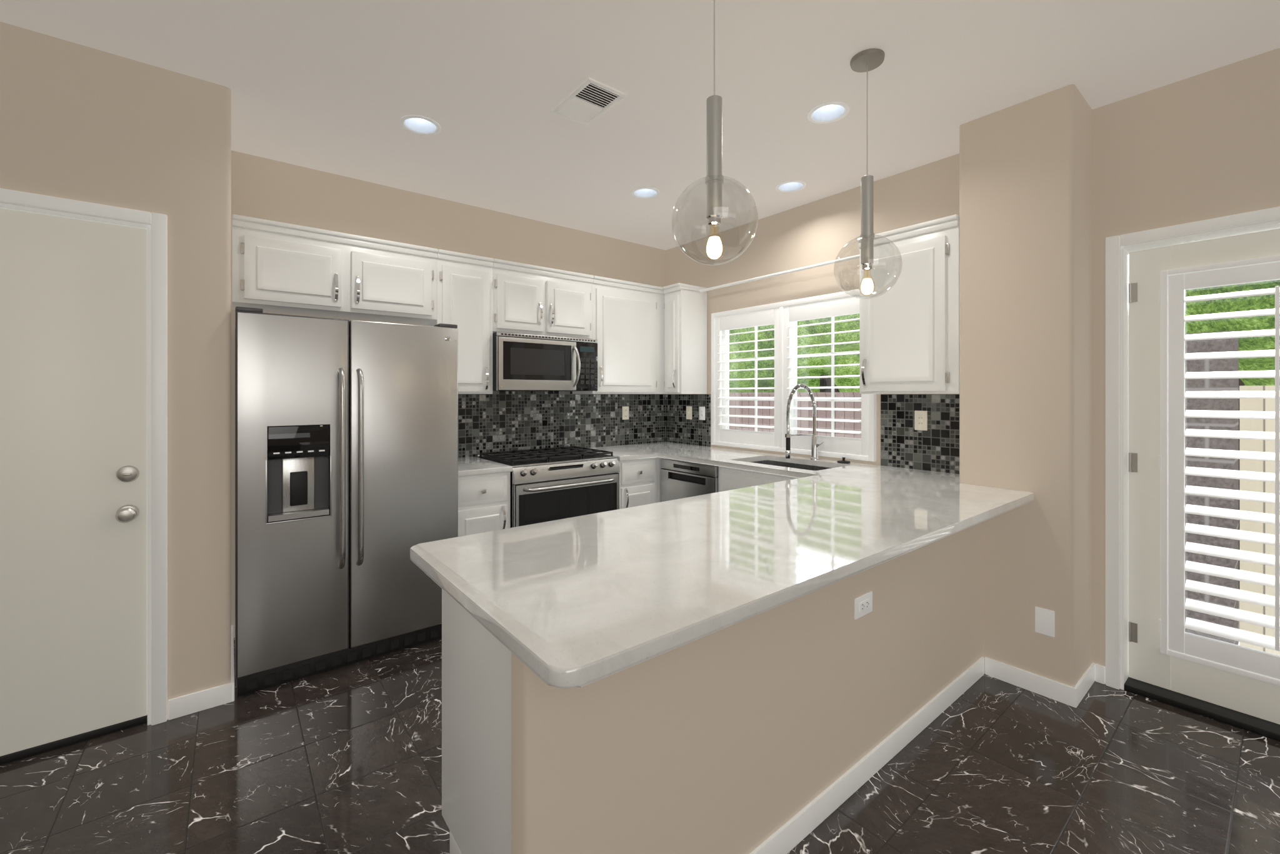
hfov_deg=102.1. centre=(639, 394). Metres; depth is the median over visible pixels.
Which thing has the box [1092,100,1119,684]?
wall
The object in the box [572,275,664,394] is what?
upper cabinet
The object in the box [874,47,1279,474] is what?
wall
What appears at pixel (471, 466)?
countertop
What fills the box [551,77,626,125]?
ceiling vent
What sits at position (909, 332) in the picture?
upper cabinet
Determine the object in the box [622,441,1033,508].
countertop
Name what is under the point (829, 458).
window sill
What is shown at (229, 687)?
baseboard
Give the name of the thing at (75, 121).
wall
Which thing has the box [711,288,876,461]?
blinds
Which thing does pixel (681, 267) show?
wall
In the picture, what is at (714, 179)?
globe pendant light
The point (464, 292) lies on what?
upper cabinet
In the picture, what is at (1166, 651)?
door
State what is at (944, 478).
countertop
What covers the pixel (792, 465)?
undermount sink
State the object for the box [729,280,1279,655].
garden
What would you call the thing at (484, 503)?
base cabinet
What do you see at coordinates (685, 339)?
upper cabinet
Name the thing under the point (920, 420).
outlet
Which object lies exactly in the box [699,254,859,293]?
crown molding
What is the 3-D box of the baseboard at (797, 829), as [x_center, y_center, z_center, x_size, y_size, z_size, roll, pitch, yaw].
[0.731,1.329,1.778,2.457,0.085,0.016,0,0,-38]
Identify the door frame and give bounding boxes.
[0,188,167,725]
[1105,206,1279,741]
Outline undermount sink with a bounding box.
[750,460,831,470]
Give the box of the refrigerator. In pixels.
[235,306,458,697]
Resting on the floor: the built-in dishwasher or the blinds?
the built-in dishwasher
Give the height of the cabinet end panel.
0.884 m
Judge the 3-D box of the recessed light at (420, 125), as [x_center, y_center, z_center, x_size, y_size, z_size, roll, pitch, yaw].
[-1.114,-1.400,2.628,0.194,0.079,0.194,0,0,-38]
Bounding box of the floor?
[0,638,1279,853]
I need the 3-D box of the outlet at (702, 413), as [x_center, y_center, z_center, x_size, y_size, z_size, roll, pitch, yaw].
[0.541,0.167,4.516,0.008,0.117,0.072,0,0,-38]
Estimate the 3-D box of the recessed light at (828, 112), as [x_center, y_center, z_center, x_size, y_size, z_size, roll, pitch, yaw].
[0.913,-1.400,2.511,0.194,0.079,0.194,0,0,-38]
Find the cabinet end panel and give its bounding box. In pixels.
[441,589,511,853]
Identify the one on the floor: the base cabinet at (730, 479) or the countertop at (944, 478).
the base cabinet at (730, 479)
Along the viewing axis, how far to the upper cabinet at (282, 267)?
2.91 m
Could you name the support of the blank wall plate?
attached to the wall at (1025, 295)
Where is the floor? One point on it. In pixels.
(346, 759)
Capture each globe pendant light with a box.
[671,0,758,265]
[833,48,902,299]
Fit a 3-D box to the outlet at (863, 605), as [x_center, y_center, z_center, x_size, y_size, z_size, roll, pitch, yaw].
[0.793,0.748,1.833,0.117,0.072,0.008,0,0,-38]
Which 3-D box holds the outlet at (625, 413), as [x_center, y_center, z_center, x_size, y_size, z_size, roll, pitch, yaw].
[-0.127,0.167,4.599,0.072,0.117,0.008,0,0,-38]
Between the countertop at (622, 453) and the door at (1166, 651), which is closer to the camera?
the door at (1166, 651)
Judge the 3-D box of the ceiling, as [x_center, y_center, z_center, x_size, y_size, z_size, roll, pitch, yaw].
[-0.182,-1.418,-0.660,7.900,0.100,8.500,0,0,-38]
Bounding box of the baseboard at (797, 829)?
[749,656,988,853]
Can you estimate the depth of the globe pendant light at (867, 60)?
2.09 m
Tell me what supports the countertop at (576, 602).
on the base cabinet
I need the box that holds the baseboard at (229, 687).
[225,625,234,703]
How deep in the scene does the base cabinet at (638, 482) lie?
3.89 m
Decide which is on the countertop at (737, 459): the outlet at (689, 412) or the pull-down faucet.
the pull-down faucet
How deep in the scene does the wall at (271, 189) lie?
3.81 m
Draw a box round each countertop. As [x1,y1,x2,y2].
[410,471,1014,688]
[458,456,513,476]
[580,445,659,461]
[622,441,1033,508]
[830,463,1029,494]
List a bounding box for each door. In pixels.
[0,208,147,765]
[1128,228,1279,724]
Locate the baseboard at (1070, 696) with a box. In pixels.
[988,658,1080,708]
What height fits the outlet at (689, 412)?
0.117 m
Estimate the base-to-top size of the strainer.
0.036 m
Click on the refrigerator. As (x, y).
(346, 465)
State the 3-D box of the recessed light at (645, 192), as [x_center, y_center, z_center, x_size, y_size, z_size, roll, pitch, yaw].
[0.038,-1.400,3.507,0.194,0.079,0.194,0,0,-38]
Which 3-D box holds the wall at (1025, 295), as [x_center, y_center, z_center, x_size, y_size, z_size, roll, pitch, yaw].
[1.955,0.002,2.607,0.490,2.740,0.460,0,0,-38]
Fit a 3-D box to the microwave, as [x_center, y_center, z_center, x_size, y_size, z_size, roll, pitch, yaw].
[-0.734,-0.221,3.826,0.798,0.392,0.446,0,0,-38]
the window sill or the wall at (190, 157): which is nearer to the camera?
the wall at (190, 157)
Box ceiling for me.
[0,0,1279,249]
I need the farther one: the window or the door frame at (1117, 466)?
the window
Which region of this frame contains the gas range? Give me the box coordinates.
[476,446,619,528]
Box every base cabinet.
[458,471,510,536]
[617,457,658,509]
[658,457,663,502]
[718,463,829,492]
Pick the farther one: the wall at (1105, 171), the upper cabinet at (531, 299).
the upper cabinet at (531, 299)
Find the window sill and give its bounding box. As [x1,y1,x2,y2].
[714,445,874,464]
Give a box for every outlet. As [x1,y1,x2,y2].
[622,406,628,419]
[686,406,691,419]
[699,406,704,420]
[855,591,872,619]
[914,410,927,430]
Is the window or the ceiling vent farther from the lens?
the window
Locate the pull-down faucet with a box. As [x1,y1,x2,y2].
[785,383,823,459]
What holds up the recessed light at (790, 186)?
in the ceiling
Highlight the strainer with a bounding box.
[836,457,850,463]
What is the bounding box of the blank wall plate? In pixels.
[1035,606,1054,637]
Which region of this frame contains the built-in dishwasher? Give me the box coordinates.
[660,458,718,502]
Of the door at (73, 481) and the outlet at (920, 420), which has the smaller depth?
the door at (73, 481)
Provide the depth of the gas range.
3.50 m
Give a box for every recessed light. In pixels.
[399,115,441,135]
[631,186,659,198]
[775,180,806,192]
[807,101,849,123]
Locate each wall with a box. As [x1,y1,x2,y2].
[0,21,151,224]
[151,65,231,719]
[231,150,665,638]
[511,521,983,853]
[665,235,714,447]
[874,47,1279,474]
[959,84,1092,687]
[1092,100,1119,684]
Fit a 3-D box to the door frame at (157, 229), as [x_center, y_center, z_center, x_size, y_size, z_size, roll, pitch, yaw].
[-2.412,0.309,1.899,1.010,2.125,0.118,0,0,-38]
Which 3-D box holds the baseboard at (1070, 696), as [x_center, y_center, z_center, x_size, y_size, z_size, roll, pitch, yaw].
[1.797,1.329,2.399,0.016,0.085,0.330,0,0,-38]
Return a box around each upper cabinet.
[231,214,438,324]
[423,249,493,394]
[492,258,593,339]
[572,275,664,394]
[662,283,706,394]
[857,214,959,393]
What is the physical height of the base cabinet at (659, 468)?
0.884 m
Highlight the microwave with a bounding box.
[492,331,597,391]

